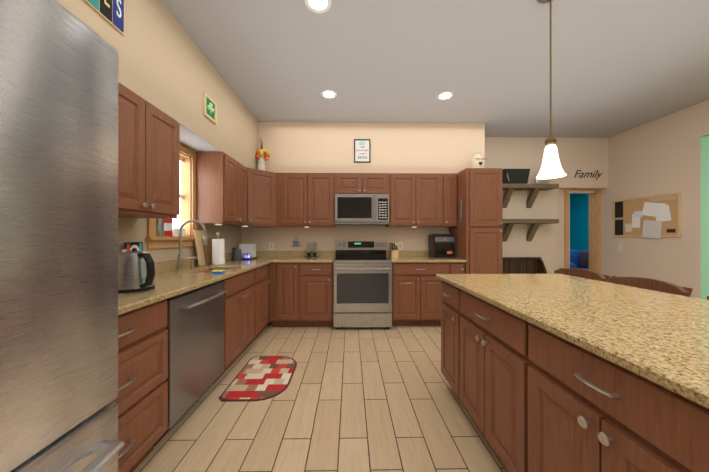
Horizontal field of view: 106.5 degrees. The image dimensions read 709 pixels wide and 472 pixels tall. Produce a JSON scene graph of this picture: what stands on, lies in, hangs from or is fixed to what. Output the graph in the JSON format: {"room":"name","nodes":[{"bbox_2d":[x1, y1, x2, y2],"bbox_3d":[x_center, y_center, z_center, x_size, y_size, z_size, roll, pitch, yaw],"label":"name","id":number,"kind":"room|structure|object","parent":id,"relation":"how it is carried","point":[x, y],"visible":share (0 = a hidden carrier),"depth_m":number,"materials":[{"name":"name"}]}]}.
{"room":"kitchen","nodes":[
{"label":"kitchen","id":0,"kind":"room"},
{"bbox_2d":[56,0,257,168],"bbox_3d":[-1.536,-1.308,0.839,0.297,0.797,6.494,0,0,-1],"label":"soffit","id":1,"kind":"structure","parent":0,"point":[165,65],"depth_m":2.06,"materials":[{"name":"beige paint"}]},
{"bbox_2d":[83,0,124,34],"bbox_3d":[-1.388,-1.322,1.396,0.016,0.221,0.406,0,0,-1],"label":"sign","id":2,"kind":"object","parent":1,"relation":"attached to","point":[101,8],"visible":1,"depth_m":1.52,"materials":[{"name":"multicoloured wood"}]},
{"bbox_2d":[117,0,120,17],"bbox_3d":[-1.382,-1.338,1.552,0.004,0.110,0.030,0,0,-1],"label":"andes letter","id":3,"kind":"object","parent":2,"relation":"attached to","point":[118,15],"visible":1,"depth_m":1.55,"materials":[{"name":"white"}]},
{"bbox_2d":[203,92,216,124],"bbox_3d":[-1.408,-1.238,2.581,0.046,0.210,0.220,0,0,-1],"label":"picture frame","id":4,"kind":"object","parent":1,"relation":"attached to","point":[209,108],"visible":1,"depth_m":2.56,"materials":[{"name":"green"}]},
{"bbox_2d":[118,152,241,261],"bbox_3d":[-1.741,-0.240,1.034,0.100,2.940,6.900,0,0,-1],"label":"wall","id":5,"kind":"structure","parent":0,"point":[132,229],"depth_m":2.39,"materials":[{"name":"beige paint"}]},
{"bbox_2d":[124,242,142,250],"bbox_3d":[-1.668,0.134,2.005,0.019,0.175,0.160,0,0,-1],"label":"picture","id":6,"kind":"object","parent":5,"relation":"attached to","point":[130,246],"visible":0.35,"depth_m":1.99,"materials":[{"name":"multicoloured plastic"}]},
{"bbox_2d":[145,143,196,248],"bbox_3d":[-1.741,-0.399,2.520,0.150,1.010,0.720,0,0,-1],"label":"window","id":7,"kind":"structure","parent":5,"relation":"in","point":[188,189],"depth_m":2.77,"materials":[{"name":"brown wood"}]},
{"bbox_2d":[156,218,163,236],"bbox_3d":[-1.748,-0.100,2.344,0.104,0.220,0.102,0,0,-1],"label":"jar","id":8,"kind":"object","parent":7,"relation":"on","point":[159,227],"visible":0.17,"depth_m":2.32,"materials":[{"name":"green glass"}]},
{"bbox_2d":[164,218,172,236],"bbox_3d":[-1.755,-0.080,2.474,0.090,0.180,0.091,0,0,-1],"label":"can","id":9,"kind":"object","parent":7,"relation":"on","point":[168,226],"visible":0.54,"depth_m":2.45,"materials":[{"name":"red metal"}]},
{"bbox_2d":[173,228,178,235],"bbox_3d":[-1.757,-0.032,2.584,0.070,0.085,0.072,0,0,-1],"label":"cup","id":10,"kind":"object","parent":7,"relation":"on","point":[175,231],"depth_m":2.56,"materials":[{"name":"white ceramic"}]},
{"bbox_2d":[179,123,221,151],"bbox_3d":[-1.536,-0.909,0.838,0.295,0.002,6.492,0,0,-1],"label":"soffit","id":11,"kind":"structure","parent":0,"point":[191,140],"depth_m":2.57,"materials":[{"name":"grey paint"}]},
{"bbox_2d":[133,321,506,471],"bbox_3d":[1.387,1.270,1.185,6.600,0.080,7.300,0,0,-1],"label":"floor","id":12,"kind":"structure","parent":0,"point":[366,399],"depth_m":1.79,"materials":[{"name":"tile"}]},
{"bbox_2d":[0,0,123,471],"bbox_3d":[-1.155,0.310,0.407,0.991,1.840,0.897,0,0,-1],"label":"fridge","id":13,"kind":"object","parent":12,"relation":"on","point":[58,231],"visible":1,"depth_m":0.68,"materials":[{"name":"grey metal"}]},
{"bbox_2d":[153,280,226,445],"bbox_3d":[-1.321,0.794,1.861,0.648,0.874,0.666,0,0,-1],"label":"dishwasher","id":14,"kind":"object","parent":12,"relation":"on","point":[195,324],"visible":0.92,"depth_m":1.75,"materials":[{"name":"grey metal"}]},
{"bbox_2d":[111,82,281,471],"bbox_3d":[-1.379,0.162,2.474,0.666,2.136,3.227,0,0,-1],"label":"kitchen cabinets","id":15,"kind":"object","parent":12,"relation":"on","point":[230,191],"visible":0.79,"depth_m":1.83,"materials":[{"name":"brown wood"}]},
{"bbox_2d":[118,248,154,292],"bbox_3d":[-1.262,0.192,1.552,0.272,0.245,0.196,0,0,-1],"label":"kettle","id":16,"kind":"object","parent":15,"relation":"on","point":[136,270],"visible":0.94,"depth_m":1.48,"materials":[{"name":"silver metal"}]},
{"bbox_2d":[176,220,206,270],"bbox_3d":[-1.530,0.080,2.493,0.221,0.471,0.149,0,0,-1],"label":"faucet","id":17,"kind":"object","parent":15,"relation":"on","point":[180,258],"visible":1,"depth_m":2.44,"materials":[{"name":"silver metal"}]},
{"bbox_2d":[190,258,197,267],"bbox_3d":[-1.603,0.267,2.646,0.070,0.097,0.039,0,0,-1],"label":"soap dispenser","id":18,"kind":"object","parent":15,"relation":"on","point":[192,263],"visible":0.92,"depth_m":2.64,"materials":[{"name":"silver metal"}]},
{"bbox_2d":[193,230,213,265],"bbox_3d":[-1.641,0.127,2.926,0.100,0.377,0.320,0,0,-1],"label":"cutting boards","id":19,"kind":"object","parent":15,"relation":"on","point":[204,253],"visible":0.67,"depth_m":2.87,"materials":[{"name":"brown wood"}]},
{"bbox_2d":[211,232,225,265],"bbox_3d":[-1.487,0.138,2.889,0.150,0.356,0.150,0,0,-1],"label":"paper towel roll","id":20,"kind":"object","parent":15,"relation":"on","point":[218,251],"visible":1,"depth_m":2.84,"materials":[{"name":"white paper"}]},
{"bbox_2d":[212,270,224,273],"bbox_3d":[-1.141,0.301,2.224,0.080,0.028,0.060,0,0,-1],"label":"sponge","id":21,"kind":"object","parent":15,"relation":"on","point":[218,271],"visible":1,"depth_m":2.19,"materials":[{"name":"blue"}]},
{"bbox_2d":[233,249,240,260],"bbox_3d":[-1.510,0.242,3.408,0.100,0.148,0.100,0,0,-1],"label":"speaker","id":22,"kind":"object","parent":15,"relation":"on","point":[236,254],"visible":1,"depth_m":3.37},
{"bbox_2d":[239,244,255,256],"bbox_3d":[-1.558,0.216,3.867,0.200,0.200,0.120,0,0,-1],"label":"box","id":23,"kind":"object","parent":15,"relation":"on","point":[248,248],"visible":0.57,"depth_m":3.81,"materials":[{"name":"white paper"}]},
{"bbox_2d":[241,253,256,259],"bbox_3d":[-1.494,0.274,3.623,0.240,0.085,0.230,0,0,-1],"label":"tray","id":24,"kind":"object","parent":15,"relation":"on","point":[245,256],"visible":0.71,"depth_m":3.58,"materials":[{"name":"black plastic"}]},
{"bbox_2d":[255,138,270,170],"bbox_3d":[-1.347,-1.166,3.868,0.246,0.520,0.137,0,0,-1],"label":"vase","id":25,"kind":"object","parent":15,"relation":"on","point":[261,165],"visible":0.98,"depth_m":3.83,"materials":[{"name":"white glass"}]},
{"bbox_2d":[219,356,296,401],"bbox_3d":[-0.788,1.226,2.334,0.490,0.010,0.730,0,0,-1],"label":"kitchen rug","id":26,"kind":"object","parent":12,"relation":"on","point":[258,378],"visible":0.98,"depth_m":2.25,"materials":[{"name":"red fabric"}]},
{"bbox_2d":[270,263,303,326],"bbox_3d":[-0.897,0.792,3.796,0.458,0.879,0.596,0,0,-1],"label":"base cabinet","id":27,"kind":"object","parent":12,"relation":"on","point":[301,289],"depth_m":3.50,"materials":[{"name":"brown wood"}]},
{"bbox_2d":[272,256,334,263],"bbox_3d":[-0.684,0.335,3.785,0.784,0.035,0.626,0,0,-1],"label":"countertop","id":28,"kind":"structure","parent":27,"relation":"on","point":[285,259],"depth_m":3.52,"materials":[{"name":"beige stone"}]},
{"bbox_2d":[305,243,318,256],"bbox_3d":[-0.640,0.207,3.968,0.200,0.218,0.090,0,0,-1],"label":"salt","id":29,"kind":"object","parent":28,"relation":"on","point":[314,250],"visible":1,"depth_m":3.95,"materials":[{"name":"black plastic"}]},
{"bbox_2d":[304,260,332,326],"bbox_3d":[-0.551,0.792,3.802,0.518,0.879,0.596,0,0,-1],"label":"base cabinet","id":30,"kind":"object","parent":12,"relation":"on","point":[318,278],"depth_m":3.51,"materials":[{"name":"brown wood"}]},
{"bbox_2d":[333,239,391,328],"bbox_3d":[0.103,0.641,3.748,0.774,1.183,0.712,0,0,-1],"label":"range","id":31,"kind":"object","parent":12,"relation":"on","point":[362,282],"visible":1,"depth_m":3.45,"materials":[{"name":"grey metal"}]},
{"bbox_2d":[386,256,451,325],"bbox_3d":[0.876,0.792,3.826,0.762,0.879,0.596,0,0,-1],"label":"base cabinet","id":32,"kind":"object","parent":12,"relation":"on","point":[416,289],"depth_m":3.53,"materials":[{"name":"brown wood"}]},
{"bbox_2d":[388,256,463,263],"bbox_3d":[0.990,0.335,3.813,0.988,0.035,0.626,0,0,-1],"label":"countertop","id":33,"kind":"structure","parent":32,"relation":"on","point":[401,259],"depth_m":3.53,"materials":[{"name":"beige stone"}]},
{"bbox_2d":[390,242,397,257],"bbox_3d":[0.591,0.206,3.923,0.100,0.220,0.200,0,0,-1],"label":"knife block","id":34,"kind":"object","parent":33,"relation":"on","point":[393,249],"visible":1,"depth_m":3.87,"materials":[{"name":"brown wood"}]},
{"bbox_2d":[429,234,454,257],"bbox_3d":[1.291,0.146,3.937,0.300,0.340,0.315,0,0,-1],"label":"air fryer","id":35,"kind":"object","parent":33,"relation":"on","point":[441,245],"visible":1,"depth_m":3.79,"materials":[{"name":"black plastic"}]},
{"bbox_2d":[454,235,455,257],"bbox_3d":[1.459,0.151,3.973,0.027,0.330,0.270,0,0,-1],"label":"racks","id":36,"kind":"object","parent":33,"relation":"on","point":[455,247],"visible":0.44,"depth_m":3.84,"materials":[{"name":"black metal"}]},
{"bbox_2d":[452,264,463,273],"bbox_3d":[1.370,0.792,3.834,0.226,0.879,0.596,0,0,-1],"label":"base cabinet","id":37,"kind":"object","parent":12,"relation":"on","point":[456,268],"depth_m":3.54,"materials":[{"name":"brown wood"}]},
{"bbox_2d":[449,168,502,273],"bbox_3d":[1.727,0.163,3.826,0.486,2.136,0.626,0,0,-1],"label":"tall cabinet","id":38,"kind":"object","parent":12,"relation":"on","point":[479,235],"depth_m":3.52,"materials":[{"name":"brown wood"}]},
{"bbox_2d":[460,199,461,222],"bbox_3d":[1.478,-0.348,3.668,0.008,0.320,0.060,0,0,-1],"label":"ornament","id":39,"kind":"object","parent":38,"relation":"hanging from","point":[461,212],"visible":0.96,"depth_m":3.66,"materials":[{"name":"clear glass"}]},
{"bbox_2d":[471,152,484,167],"bbox_3d":[1.778,-1.056,3.816,0.180,0.300,0.195,0,0,-1],"label":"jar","id":40,"kind":"object","parent":38,"relation":"on","point":[476,163],"visible":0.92,"depth_m":3.76,"materials":[{"name":"beige ceramic"}]},
{"bbox_2d":[503,257,547,273],"bbox_3d":[2.580,0.798,4.340,1.190,0.870,0.420,0,0,-1],"label":"bench","id":41,"kind":"object","parent":12,"relation":"on","point":[523,265],"visible":0.15,"depth_m":4.52,"materials":[{"name":"brown wood"}]},
{"bbox_2d":[438,278,708,471],"bbox_3d":[1.050,0.789,0.285,0.704,0.879,3.850,0,0,-1],"label":"kitchen island","id":42,"kind":"object","parent":12,"relation":"on","point":[553,373],"depth_m":0.95,"materials":[{"name":"brown wood"}]},
{"bbox_2d":[436,274,708,405],"bbox_3d":[1.237,0.332,0.278,1.050,0.035,3.890,0,0,-1],"label":"island countertop","id":43,"kind":"structure","parent":42,"relation":"on","point":[664,336],"depth_m":1.02,"materials":[{"name":"beige stone"}]},
{"bbox_2d":[554,268,609,280],"bbox_3d":[1.691,0.754,2.201,0.456,0.957,0.482,0,0,-1],"label":"chair","id":44,"kind":"object","parent":12,"relation":"on","point":[587,274],"visible":0.17,"depth_m":2.19,"materials":[{"name":"brown wood"}]},
{"bbox_2d":[604,276,692,296],"bbox_3d":[1.699,0.754,1.721,0.456,0.957,0.482,0,0,-1],"label":"chair","id":45,"kind":"object","parent":12,"relation":"on","point":[654,284],"visible":0.1,"depth_m":1.69,"materials":[{"name":"brown wood"}]},
{"bbox_2d":[242,225,448,256],"bbox_3d":[0.108,-0.237,4.396,3.710,2.940,0.560,0,0,-1],"label":"wall","id":46,"kind":"structure","parent":0,"point":[327,238],"depth_m":4.11,"materials":[{"name":"beige paint"}]},
{"bbox_2d":[269,242,273,249],"bbox_3d":[-1.282,0.153,4.087,0.072,0.116,0.007,0,0,-1],"label":"electrical outlet plate","id":47,"kind":"object","parent":46,"relation":"attached to","point":[271,245],"visible":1,"depth_m":4.08,"materials":[{"name":"beige plastic"}]},
{"bbox_2d":[291,237,300,246],"bbox_3d":[-0.907,0.089,4.094,0.170,0.158,0.007,0,0,-1],"label":"art","id":48,"kind":"object","parent":46,"relation":"attached to","point":[295,243],"visible":1,"depth_m":4.09,"materials":[{"name":"grey"}]},
{"bbox_2d":[276,173,335,227],"bbox_3d":[-0.706,-0.521,3.936,0.846,0.767,0.326,0,0,-1],"label":"upper cabinet","id":49,"kind":"object","parent":46,"relation":"attached to","point":[306,200],"depth_m":3.78,"materials":[{"name":"brown wood"}]},
{"bbox_2d":[256,252,428,255],"bbox_3d":[-0.118,0.273,4.097,3.194,0.090,0.021,0,0,-1],"label":"backsplash","id":50,"kind":"structure","parent":46,"relation":"attached to","point":[257,253],"depth_m":4.08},
{"bbox_2d":[336,173,391,195],"bbox_3d":[0.103,-0.751,3.949,0.772,0.307,0.326,0,0,-1],"label":"upper cabinet","id":51,"kind":"object","parent":46,"relation":"attached to","point":[346,183],"depth_m":3.79,"materials":[{"name":"brown wood"}]},
{"bbox_2d":[335,194,388,224],"bbox_3d":[0.104,-0.377,3.889,0.761,0.425,0.448,0,0,-1],"label":"over-the-range microwave","id":52,"kind":"object","parent":51,"relation":"attached to","point":[361,209],"visible":1,"depth_m":3.71,"materials":[{"name":"grey metal"}]},
{"bbox_2d":[398,242,402,249],"bbox_3d":[0.713,0.158,4.120,0.072,0.116,0.007,0,0,-1],"label":"electrical outlet plate","id":53,"kind":"object","parent":46,"relation":"attached to","point":[400,245],"visible":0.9,"depth_m":4.12,"materials":[{"name":"beige plastic"}]},
{"bbox_2d":[386,173,443,227],"bbox_3d":[0.876,-0.521,3.962,0.774,0.767,0.326,0,0,-1],"label":"upper cabinet","id":54,"kind":"object","parent":46,"relation":"attached to","point":[416,200],"depth_m":3.80,"materials":[{"name":"brown wood"}]},
{"bbox_2d":[444,173,455,227],"bbox_3d":[1.372,-0.521,3.970,0.218,0.767,0.326,0,0,-1],"label":"upper cabinet","id":55,"kind":"object","parent":46,"relation":"attached to","point":[449,178],"depth_m":3.81,"materials":[{"name":"brown wood"}]},
{"bbox_2d":[258,122,484,172],"bbox_3d":[0.266,-1.306,4.047,3.407,0.797,0.137,0,0,-1],"label":"wall","id":56,"kind":"structure","parent":0,"point":[309,147],"depth_m":3.98,"materials":[{"name":"beige paint"}]},
{"bbox_2d":[354,139,369,162],"bbox_3d":[0.116,-1.275,3.967,0.242,0.345,0.016,0,0,-1],"label":"picture frame","id":57,"kind":"object","parent":56,"relation":"attached to","point":[357,146],"visible":1,"depth_m":3.97,"materials":[{"name":"white paper"}]},
{"bbox_2d":[160,0,708,137],"bbox_3d":[3.160,-1.758,2.817,10.200,0.100,10.500,0,0,-1],"label":"ceiling","id":58,"kind":"structure","parent":0,"point":[619,66],"depth_m":2.56,"materials":[{"name":"grey paint"}]},
{"bbox_2d":[305,0,330,12],"bbox_3d":[-0.266,-1.716,1.930,0.194,0.026,0.194,0,0,-1],"label":"recessed light","id":59,"kind":"object","parent":58,"relation":"in","point":[320,6],"visible":1,"depth_m":1.96,"materials":[{"name":"white plastic"}]},
{"bbox_2d":[321,90,336,98],"bbox_3d":[-0.307,-1.715,3.190,0.194,0.026,0.194,0,0,-1],"label":"recessed light","id":60,"kind":"object","parent":58,"relation":"in","point":[329,94],"visible":0.96,"depth_m":3.19,"materials":[{"name":"white plastic"}]},
{"bbox_2d":[437,91,453,99],"bbox_3d":[1.103,-1.715,3.223,0.194,0.026,0.194,0,0,-1],"label":"recessed light","id":61,"kind":"object","parent":58,"relation":"in","point":[445,95],"visible":0.98,"depth_m":3.21,"materials":[{"name":"white plastic"}]},
{"bbox_2d":[536,0,565,178],"bbox_3d":[1.376,-1.063,1.857,0.172,1.291,0.172,0,0,-1],"label":"pendant lamp","id":62,"kind":"object","parent":58,"relation":"hanging from","point":[551,167],"visible":1,"depth_m":1.84,"materials":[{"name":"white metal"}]},
{"bbox_2d":[485,137,607,273],"bbox_3d":[3.180,-0.235,4.645,2.434,2.937,0.157,0,0,-1],"label":"wall","id":63,"kind":"structure","parent":0,"point":[586,155],"depth_m":4.57,"materials":[{"name":"beige paint"}]},
{"bbox_2d":[502,184,558,207],"bbox_3d":[2.653,-0.667,4.427,1.360,0.371,0.257,0,0,-1],"label":"shelf","id":64,"kind":"object","parent":63,"relation":"attached to","point":[534,189],"visible":0.71,"depth_m":4.37,"materials":[{"name":"brown wood"}]},
{"bbox_2d":[502,169,529,183],"bbox_3d":[2.668,-0.978,4.414,0.430,0.250,0.189,0,0,-1],"label":"tray","id":65,"kind":"object","parent":64,"relation":"on","point":[515,176],"visible":0.9,"depth_m":4.34,"materials":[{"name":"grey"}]},
{"bbox_2d":[536,179,548,183],"bbox_3d":[3.153,-0.978,4.437,0.180,0.250,0.180,0,0,-1],"label":"jug","id":66,"kind":"object","parent":64,"relation":"on","point":[542,181],"visible":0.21,"depth_m":4.37,"materials":[{"name":"white"}]},
{"bbox_2d":[503,219,558,240],"bbox_3d":[2.653,-0.092,4.426,1.360,0.371,0.257,0,0,-1],"label":"shelf","id":67,"kind":"object","parent":63,"relation":"attached to","point":[533,228],"visible":0.69,"depth_m":4.37,"materials":[{"name":"brown wood"}]},
{"bbox_2d":[574,170,601,179],"bbox_3d":[4.047,-1.053,4.579,0.507,0.173,0.006,0,0,-1],"label":"script sign","id":68,"kind":"object","parent":63,"relation":"attached to","point":[588,174],"visible":1,"depth_m":4.58,"materials":[{"name":"black metal"}]},
{"bbox_2d":[557,189,578,269],"bbox_3d":[3.249,-0.235,4.788,2.577,2.937,0.120,0,0,-1],"label":"wall","id":69,"kind":"structure","parent":0,"point":[560,229],"depth_m":4.74,"materials":[{"name":"beige paint"}]},
{"bbox_2d":[569,193,569,234],"bbox_3d":[3.875,0.224,4.818,0.054,1.998,0.040,0,0,-1],"label":"open door leaf","id":70,"kind":"structure","parent":69,"relation":"in","point":[569,213],"depth_m":4.80,"materials":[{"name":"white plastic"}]},
{"bbox_2d":[564,189,600,273],"bbox_3d":[4.073,0.181,4.792,0.642,2.105,0.140,0,0,-1],"label":"door frame","id":71,"kind":"structure","parent":69,"relation":"attached to","point":[595,230],"depth_m":4.73,"materials":[{"name":"brown wood"}]},
{"bbox_2d":[570,194,588,249],"bbox_3d":[3.441,-0.237,4.854,2.190,2.940,0.004,0,0,-1],"label":"wall","id":72,"kind":"structure","parent":0,"point":[579,221],"depth_m":4.85,"materials":[{"name":"teal paint"}]},
{"bbox_2d":[601,100,708,299],"bbox_3d":[4.527,-0.238,1.217,0.140,2.937,7.057,0,0,-1],"label":"wall","id":73,"kind":"structure","parent":0,"point":[661,155],"depth_m":3.75,"materials":[{"name":"beige paint"}]},
{"bbox_2d":[618,245,622,251],"bbox_3d":[4.399,0.200,4.377,0.009,0.115,0.070,0,0,-1],"label":"switch plate","id":74,"kind":"object","parent":73,"relation":"attached to","point":[620,248],"visible":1,"depth_m":4.38,"materials":[{"name":"beige plastic"}]},
{"bbox_2d":[613,192,680,238],"bbox_3d":[4.396,-0.277,4.032,0.023,0.640,0.910,0,0,-1],"label":"bulletin board","id":75,"kind":"object","parent":73,"relation":"attached to","point":[656,216],"visible":0.98,"depth_m":3.95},
{"bbox_3d":[4.249,1.274,6.473,3.900,0.080,3.220,0,0,-1],"label":"floor","id":76,"kind":"structure","parent":0,"visible":0},
{"bbox_2d":[570,249,588,269],"bbox_3d":[5.330,0.764,6.117,1.650,0.900,0.970,0,0,-1],"label":"sofa","id":77,"kind":"object","parent":76,"relation":"on","point":[579,258],"visible":0.12,"depth_m":6.15,"materials":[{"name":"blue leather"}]},
{"label":"outside","id":78,"kind":"structure","parent":0,"visible":0},
{"bbox_2d":[173,161,180,227],"bbox_3d":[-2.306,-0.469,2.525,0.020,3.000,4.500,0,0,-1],"label":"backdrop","id":79,"kind":"structure","parent":78,"point":[177,222],"depth_m":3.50,"materials":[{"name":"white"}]}
]}

